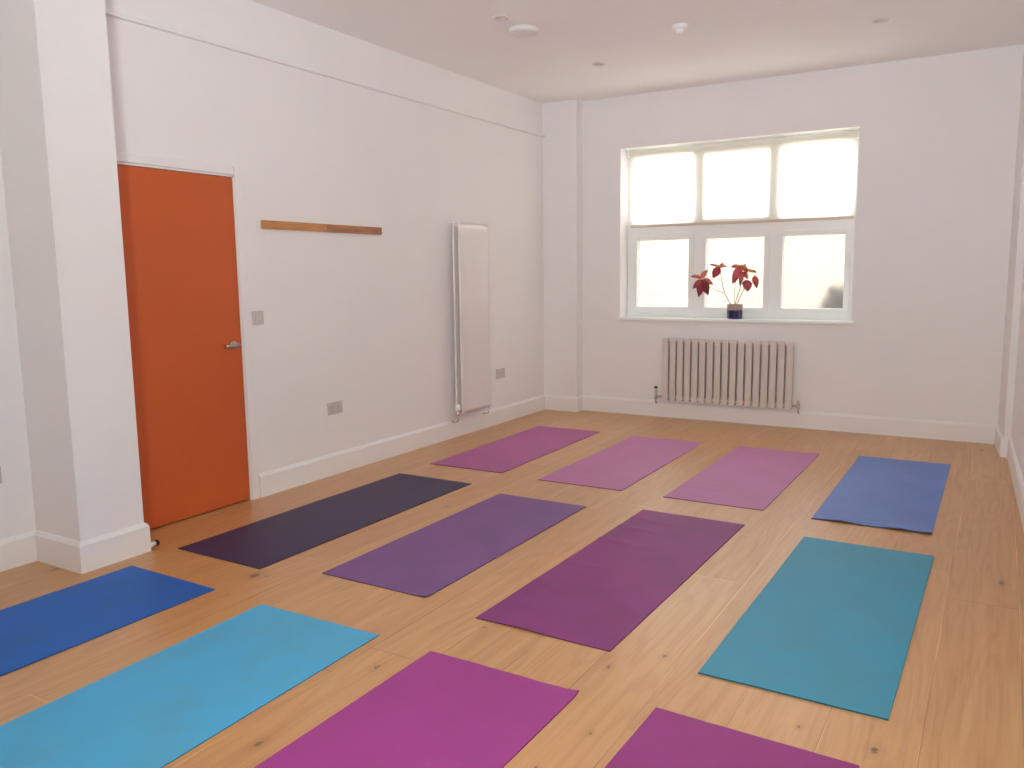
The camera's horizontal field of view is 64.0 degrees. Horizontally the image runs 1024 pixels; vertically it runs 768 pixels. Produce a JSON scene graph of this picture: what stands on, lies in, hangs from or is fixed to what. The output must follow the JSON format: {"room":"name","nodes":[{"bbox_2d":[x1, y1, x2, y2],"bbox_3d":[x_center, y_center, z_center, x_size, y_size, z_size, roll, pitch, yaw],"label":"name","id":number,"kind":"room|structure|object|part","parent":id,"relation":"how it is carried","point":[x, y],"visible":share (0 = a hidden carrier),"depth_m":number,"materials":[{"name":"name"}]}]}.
{"room":"exercise studio","nodes":[
{"label":"exercise studio","id":0,"kind":"room"},
{"bbox_2d":[0,150,35,538],"bbox_3d":[-3.513,-0.389,2.272,0.250,3.029,4.100,4,9,31],"label":"wall","id":1,"kind":"structure","parent":0,"point":[17,516],"depth_m":3.94,"materials":[{"name":"white paint"}]},
{"bbox_2d":[0,466,1,483],"bbox_3d":[-2.478,0.442,3.857,0.014,0.086,0.146,4,9,31],"label":"power socket","id":2,"kind":"object","parent":1,"relation":"attached to","point":[0,466],"visible":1,"depth_m":3.91,"materials":[{"name":"white plastic"}]},
{"bbox_2d":[0,530,36,571],"bbox_3d":[-3.396,1.048,2.371,0.018,0.152,4.038,4,9,31],"label":"baseboard","id":3,"kind":"structure","parent":1,"relation":"attached to","point":[17,550],"depth_m":4.00,"materials":[{"name":"white wood"}]},
{"bbox_2d":[0,0,143,541],"bbox_3d":[-2.188,-0.636,3.975,0.485,3.029,0.337,4,9,31],"label":"wall pillar","id":4,"kind":"structure","parent":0,"point":[58,146],"depth_m":3.84,"materials":[{"name":"white paint"}]},
{"bbox_2d":[35,523,150,573],"bbox_3d":[-2.116,0.793,4.136,0.393,0.152,0.373,4,9,31],"label":"baseboard","id":5,"kind":"structure","parent":4,"relation":"attached to","point":[85,556],"depth_m":4.00,"materials":[{"name":"white wood"}]},
{"bbox_2d":[105,0,543,472],"bbox_3d":[-1.056,-0.949,6.181,0.250,3.029,5.200,4,9,31],"label":"wall","id":6,"kind":"structure","parent":0,"point":[365,322],"depth_m":5.74,"materials":[{"name":"white paint"}]},
{"bbox_2d":[116,151,259,528],"bbox_3d":[-1.923,-0.236,4.688,0.262,2.039,0.954,4,9,31],"label":"door","id":7,"kind":"structure","parent":6,"relation":"in","point":[183,221],"depth_m":4.68,"materials":[{"name":"orange paint"}]},
{"bbox_3d":[-1.668,-0.228,4.891,0.032,0.021,0.104,6,10,40],"label":"lever","id":8,"kind":"part","parent":7,"relation":"part of","materials":[{"name":"metal"}]},
{"bbox_3d":[-1.661,-0.235,4.940,0.060,0.052,0.052,4,9,31],"label":"handle","id":9,"kind":"part","parent":7,"relation":"part of","materials":[{"name":"metal"}]},
{"bbox_2d":[252,311,263,324],"bbox_3d":[-1.580,-0.412,5.100,0.012,0.086,0.086,4,9,31],"label":"light switch","id":10,"kind":"object","parent":6,"relation":"attached to","point":[257,316],"visible":1,"depth_m":5.09,"materials":[{"name":"white plastic"}]},
{"bbox_2d":[261,220,381,234],"bbox_3d":[-1.258,-1.058,5.561,0.021,0.053,1.139,4,9,31],"label":"wooden rail","id":11,"kind":"object","parent":6,"relation":"attached to","point":[265,224],"visible":1,"depth_m":5.48,"materials":[{"name":"brown wood"}]},
{"bbox_2d":[105,9,544,136],"bbox_3d":[-0.914,-2.146,6.010,0.028,0.026,4.796,4,9,31],"label":"rail","id":12,"kind":"object","parent":6,"relation":"attached to","point":[110,13],"visible":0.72,"depth_m":5.18,"materials":[{"name":"white paint"}]},
{"bbox_2d":[327,400,342,415],"bbox_3d":[-1.240,0.168,5.741,0.014,0.086,0.146,4,9,31],"label":"power socket","id":13,"kind":"object","parent":6,"relation":"attached to","point":[333,407],"visible":1,"depth_m":5.73,"materials":[{"name":"white plastic"}]},
{"bbox_2d":[259,394,582,497],"bbox_3d":[-0.436,0.417,6.757,0.389,0.152,3.918,4,9,31],"label":"baseboard","id":14,"kind":"structure","parent":6,"relation":"attached to","point":[277,480],"depth_m":6.36,"materials":[{"name":"white wood"}]},
{"bbox_2d":[452,222,489,422],"bbox_3d":[-0.362,-0.526,7.045,0.110,1.674,0.516,4,9,31],"label":"radiator","id":15,"kind":"object","parent":6,"relation":"attached to","point":[469,240],"visible":1,"depth_m":6.97,"materials":[{"name":"white metal"}]},
{"bbox_3d":[-0.368,-0.566,7.049,0.014,1.596,0.437,4,9,31],"label":"panel","id":16,"kind":"part","parent":15,"relation":"part of","materials":[{"name":"white metal"}]},
{"bbox_2d":[496,368,504,377],"bbox_3d":[-0.105,-0.102,7.627,0.014,0.086,0.146,4,9,31],"label":"power socket","id":17,"kind":"object","parent":6,"relation":"attached to","point":[500,372],"visible":1,"depth_m":7.62,"materials":[{"name":"white plastic"}]},
{"bbox_2d":[0,410,1023,767],"bbox_3d":[-0.333,0.962,3.739,6.100,0.120,9.720,4,9,31],"label":"floor","id":18,"kind":"structure","parent":0,"point":[958,702],"depth_m":3.42,"materials":[{"name":"brown wood"}]},
{"bbox_2d":[0,566,214,675],"bbox_3d":[-2.044,1.008,3.090,0.609,0.006,1.752,4,9,31],"label":"yoga mat","id":19,"kind":"object","parent":18,"relation":"on","point":[34,630],"visible":1,"depth_m":3.45,"materials":[{"name":"plastic"}]},
{"bbox_2d":[151,540,159,546],"bbox_3d":[-1.851,0.825,4.234,0.032,0.032,0.056,4,9,31],"label":"door stop","id":20,"kind":"object","parent":18,"relation":"on","point":[155,542],"visible":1,"depth_m":4.23,"materials":[{"name":"white plastic"}]},
{"bbox_2d":[0,604,378,767],"bbox_3d":[-1.227,1.066,2.590,0.638,0.005,1.751,4,9,29],"label":"yoga mat","id":21,"kind":"object","parent":18,"relation":"on","point":[150,712],"visible":1,"depth_m":2.74,"materials":[{"name":"plastic"}]},
{"bbox_2d":[178,473,470,568],"bbox_3d":[-0.999,0.757,4.846,0.608,0.005,1.814,4,9,31],"label":"yoga mat","id":22,"kind":"object","parent":18,"relation":"on","point":[260,544],"visible":1,"depth_m":4.66,"materials":[{"name":"plastic"}]},
{"bbox_2d":[254,651,578,767],"bbox_3d":[-0.492,1.114,2.147,0.614,0.010,1.752,4,9,31],"label":"yoga mat","id":23,"kind":"object","parent":18,"relation":"on","point":[439,710],"visible":1,"depth_m":2.56,"materials":[{"name":"plastic"}]},
{"bbox_2d":[322,494,585,596],"bbox_3d":[-0.225,0.809,4.377,0.609,0.009,1.593,4,9,31],"label":"yoga mat","id":24,"kind":"object","parent":18,"relation":"on","point":[423,562],"visible":1,"depth_m":4.21,"materials":[{"name":"plastic"}]},
{"bbox_2d":[431,426,599,472],"bbox_3d":[0.086,0.503,6.618,0.616,0.005,1.687,4,9,30],"label":"yoga mat","id":25,"kind":"object","parent":18,"relation":"on","point":[505,454],"visible":1,"depth_m":6.49,"materials":[{"name":"plastic"}]},
{"bbox_2d":[476,509,744,651],"bbox_3d":[0.567,0.861,3.922,0.599,0.009,1.761,4,9,31],"label":"yoga mat","id":26,"kind":"object","parent":18,"relation":"on","point":[598,595],"visible":1,"depth_m":3.71,"materials":[{"name":"plastic"}]},
{"bbox_2d":[538,436,702,490],"bbox_3d":[0.866,0.562,6.113,0.612,0.005,1.687,4,9,30],"label":"yoga mat","id":27,"kind":"object","parent":18,"relation":"on","point":[618,466],"visible":1,"depth_m":5.98,"materials":[{"name":"plastic"}]},
{"bbox_2d":[605,707,858,767],"bbox_3d":[0.257,1.163,1.736,0.612,0.005,1.751,4,9,32],"label":"yoga mat","id":28,"kind":"object","parent":18,"relation":"on","point":[665,739],"visible":1,"depth_m":2.39,"materials":[{"name":"plastic"}]},
{"bbox_2d":[664,446,818,510],"bbox_3d":[1.634,0.612,5.645,0.612,0.012,1.688,4,9,31],"label":"yoga mat","id":29,"kind":"object","parent":18,"relation":"on","point":[745,477],"visible":1,"depth_m":5.50,"materials":[{"name":"plastic"}]},
{"bbox_2d":[698,536,933,720],"bbox_3d":[1.349,0.921,3.416,0.609,0.007,1.698,4,9,31],"label":"yoga mat","id":30,"kind":"object","parent":18,"relation":"on","point":[834,625],"visible":1,"depth_m":3.18,"materials":[{"name":"plastic"}]},
{"bbox_2d":[811,456,950,532],"bbox_3d":[2.403,0.659,5.218,0.607,0.014,1.796,4,9,31],"label":"yoga mat","id":31,"kind":"object","parent":18,"relation":"on","point":[874,491],"visible":1,"depth_m":5.06,"materials":[{"name":"plastic"}]},
{"bbox_2d":[542,99,582,396],"bbox_3d":[0.504,-1.242,8.193,0.391,3.029,0.149,4,9,31],"label":"pillar","id":32,"kind":"structure","parent":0,"point":[561,120],"depth_m":8.11,"materials":[{"name":"white paint"}]},
{"bbox_2d":[250,0,1023,103],"bbox_3d":[-0.372,-2.173,3.313,6.100,0.150,9.720,4,9,31],"label":"ceiling","id":33,"kind":"structure","parent":0,"point":[723,41],"depth_m":5.75,"materials":[{"name":"white paint"}]},
{"bbox_2d":[493,15,509,20],"bbox_3d":[-0.071,-2.367,5.295,0.110,0.006,0.110,4,9,31],"label":"recessed light","id":34,"kind":"object","parent":33,"relation":"in","point":[496,17],"visible":1,"depth_m":5.29,"materials":[{"name":"white plastic"}]},
{"bbox_2d":[509,24,538,36],"bbox_3d":[0.079,-2.387,5.545,0.206,0.036,0.206,4,9,31],"label":"ceiling disc","id":35,"kind":"object","parent":33,"relation":"attached to","point":[521,30],"visible":1,"depth_m":5.49,"materials":[{"name":"white plastic"}]},
{"bbox_2d":[592,62,604,65],"bbox_3d":[0.688,-2.542,6.515,0.110,0.006,0.110,4,9,31],"label":"recessed light","id":36,"kind":"object","parent":33,"relation":"in","point":[596,63],"visible":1,"depth_m":6.52,"materials":[{"name":"white plastic"}]},
{"bbox_2d":[672,23,687,33],"bbox_3d":[1.130,-2.386,5.511,0.106,0.055,0.106,4,9,31],"label":"smoke detector","id":37,"kind":"object","parent":33,"relation":"attached to","point":[679,28],"visible":1,"depth_m":5.48,"materials":[{"name":"white plastic"}]},
{"bbox_2d":[871,17,888,22],"bbox_3d":[2.448,-2.419,5.452,0.110,0.006,0.110,4,9,31],"label":"recessed light","id":38,"kind":"object","parent":33,"relation":"in","point":[883,19],"visible":1,"depth_m":5.46,"materials":[{"name":"white plastic"}]},
{"bbox_2d":[582,44,1023,424],"bbox_3d":[2.375,-1.148,7.333,4.950,3.029,0.320,4,9,31],"label":"wall","id":39,"kind":"structure","parent":0,"point":[938,135],"depth_m":6.74,"materials":[{"name":"white paint"}]},
{"bbox_2d":[654,338,799,413],"bbox_3d":[1.945,-0.089,7.501,1.351,0.636,0.088,4,9,31],"label":"radiator","id":40,"kind":"object","parent":39,"relation":"attached to","point":[676,359],"visible":1,"depth_m":7.44,"materials":[{"name":"white metal"}]},
{"bbox_2d":[615,130,858,324],"bbox_3d":[2.015,-1.385,7.472,2.184,1.626,0.305,4,9,31],"label":"window","id":41,"kind":"structure","parent":39,"relation":"in","point":[804,269],"depth_m":7.53,"materials":[{"name":"white plastic"}]},
{"bbox_3d":[1.486,-1.077,7.981,0.535,0.655,0.001,4,9,31],"label":"frosted pane","id":42,"kind":"part","parent":41,"relation":"part of","materials":[{"name":"white glass"}]},
{"bbox_2d":[691,263,758,318],"bbox_3d":[1.952,-0.859,7.532,0.620,0.513,0.167,3,9,26],"label":"potted plant","id":43,"kind":"object","parent":41,"relation":"on","point":[734,311],"visible":1,"depth_m":7.46,"materials":[{"name":"red plant"}]},
{"bbox_3d":[2.043,-0.640,7.518,0.141,0.080,0.141,4,9,31],"label":"pot","id":44,"kind":"part","parent":43,"relation":"part of","materials":[{"name":"blue ceramic"}]},
{"bbox_3d":[2.008,-0.589,7.551,2.184,0.028,0.240,4,9,31],"label":"sill","id":45,"kind":"part","parent":41,"relation":"part of","materials":[{"name":"white plastic"}]},
{"bbox_3d":[2.083,-1.036,7.627,0.553,0.655,0.001,4,9,31],"label":"frosted pane","id":46,"kind":"part","parent":41,"relation":"part of","materials":[{"name":"white glass"}]},
{"bbox_2d":[627,129,858,228],"bbox_3d":[2.026,-1.810,7.443,2.088,0.775,0.064,4,9,31],"label":"roller blind","id":47,"kind":"object","parent":41,"relation":"attached to","point":[811,177],"visible":0.98,"depth_m":7.40,"materials":[{"name":"beige fabric"}]},
{"bbox_3d":[2.681,-0.995,7.273,0.535,0.655,0.001,4,9,31],"label":"frosted pane","id":48,"kind":"part","parent":41,"relation":"part of","materials":[{"name":"white glass"}]},
{"bbox_2d":[583,395,996,443],"bbox_3d":[2.274,0.296,7.402,3.635,0.152,0.018,4,9,31],"label":"baseboard","id":49,"kind":"structure","parent":39,"relation":"attached to","point":[902,427],"depth_m":7.23,"materials":[{"name":"white wood"}]},
{"bbox_2d":[998,50,1023,436],"bbox_3d":[3.828,-0.988,6.018,0.296,3.029,0.510,4,9,31],"label":"wall","id":50,"kind":"structure","parent":0,"point":[1016,256],"depth_m":5.99,"materials":[{"name":"white paint"}]},
{"bbox_2d":[1011,262,1023,481],"bbox_3d":[1.662,-0.413,1.977,0.250,3.029,8.915,4,9,28],"label":"wall","id":51,"kind":"structure","parent":0,"point":[1017,434],"depth_m":5.51,"materials":[{"name":"white paint"}]},
{"bbox_2d":[994,425,1023,530],"bbox_3d":[1.660,0.980,2.414,0.083,0.152,9.309,3,9,28],"label":"baseboard","id":52,"kind":"structure","parent":51,"relation":"attached to","point":[1004,446],"depth_m":5.43,"materials":[{"name":"white wood"}]}
]}

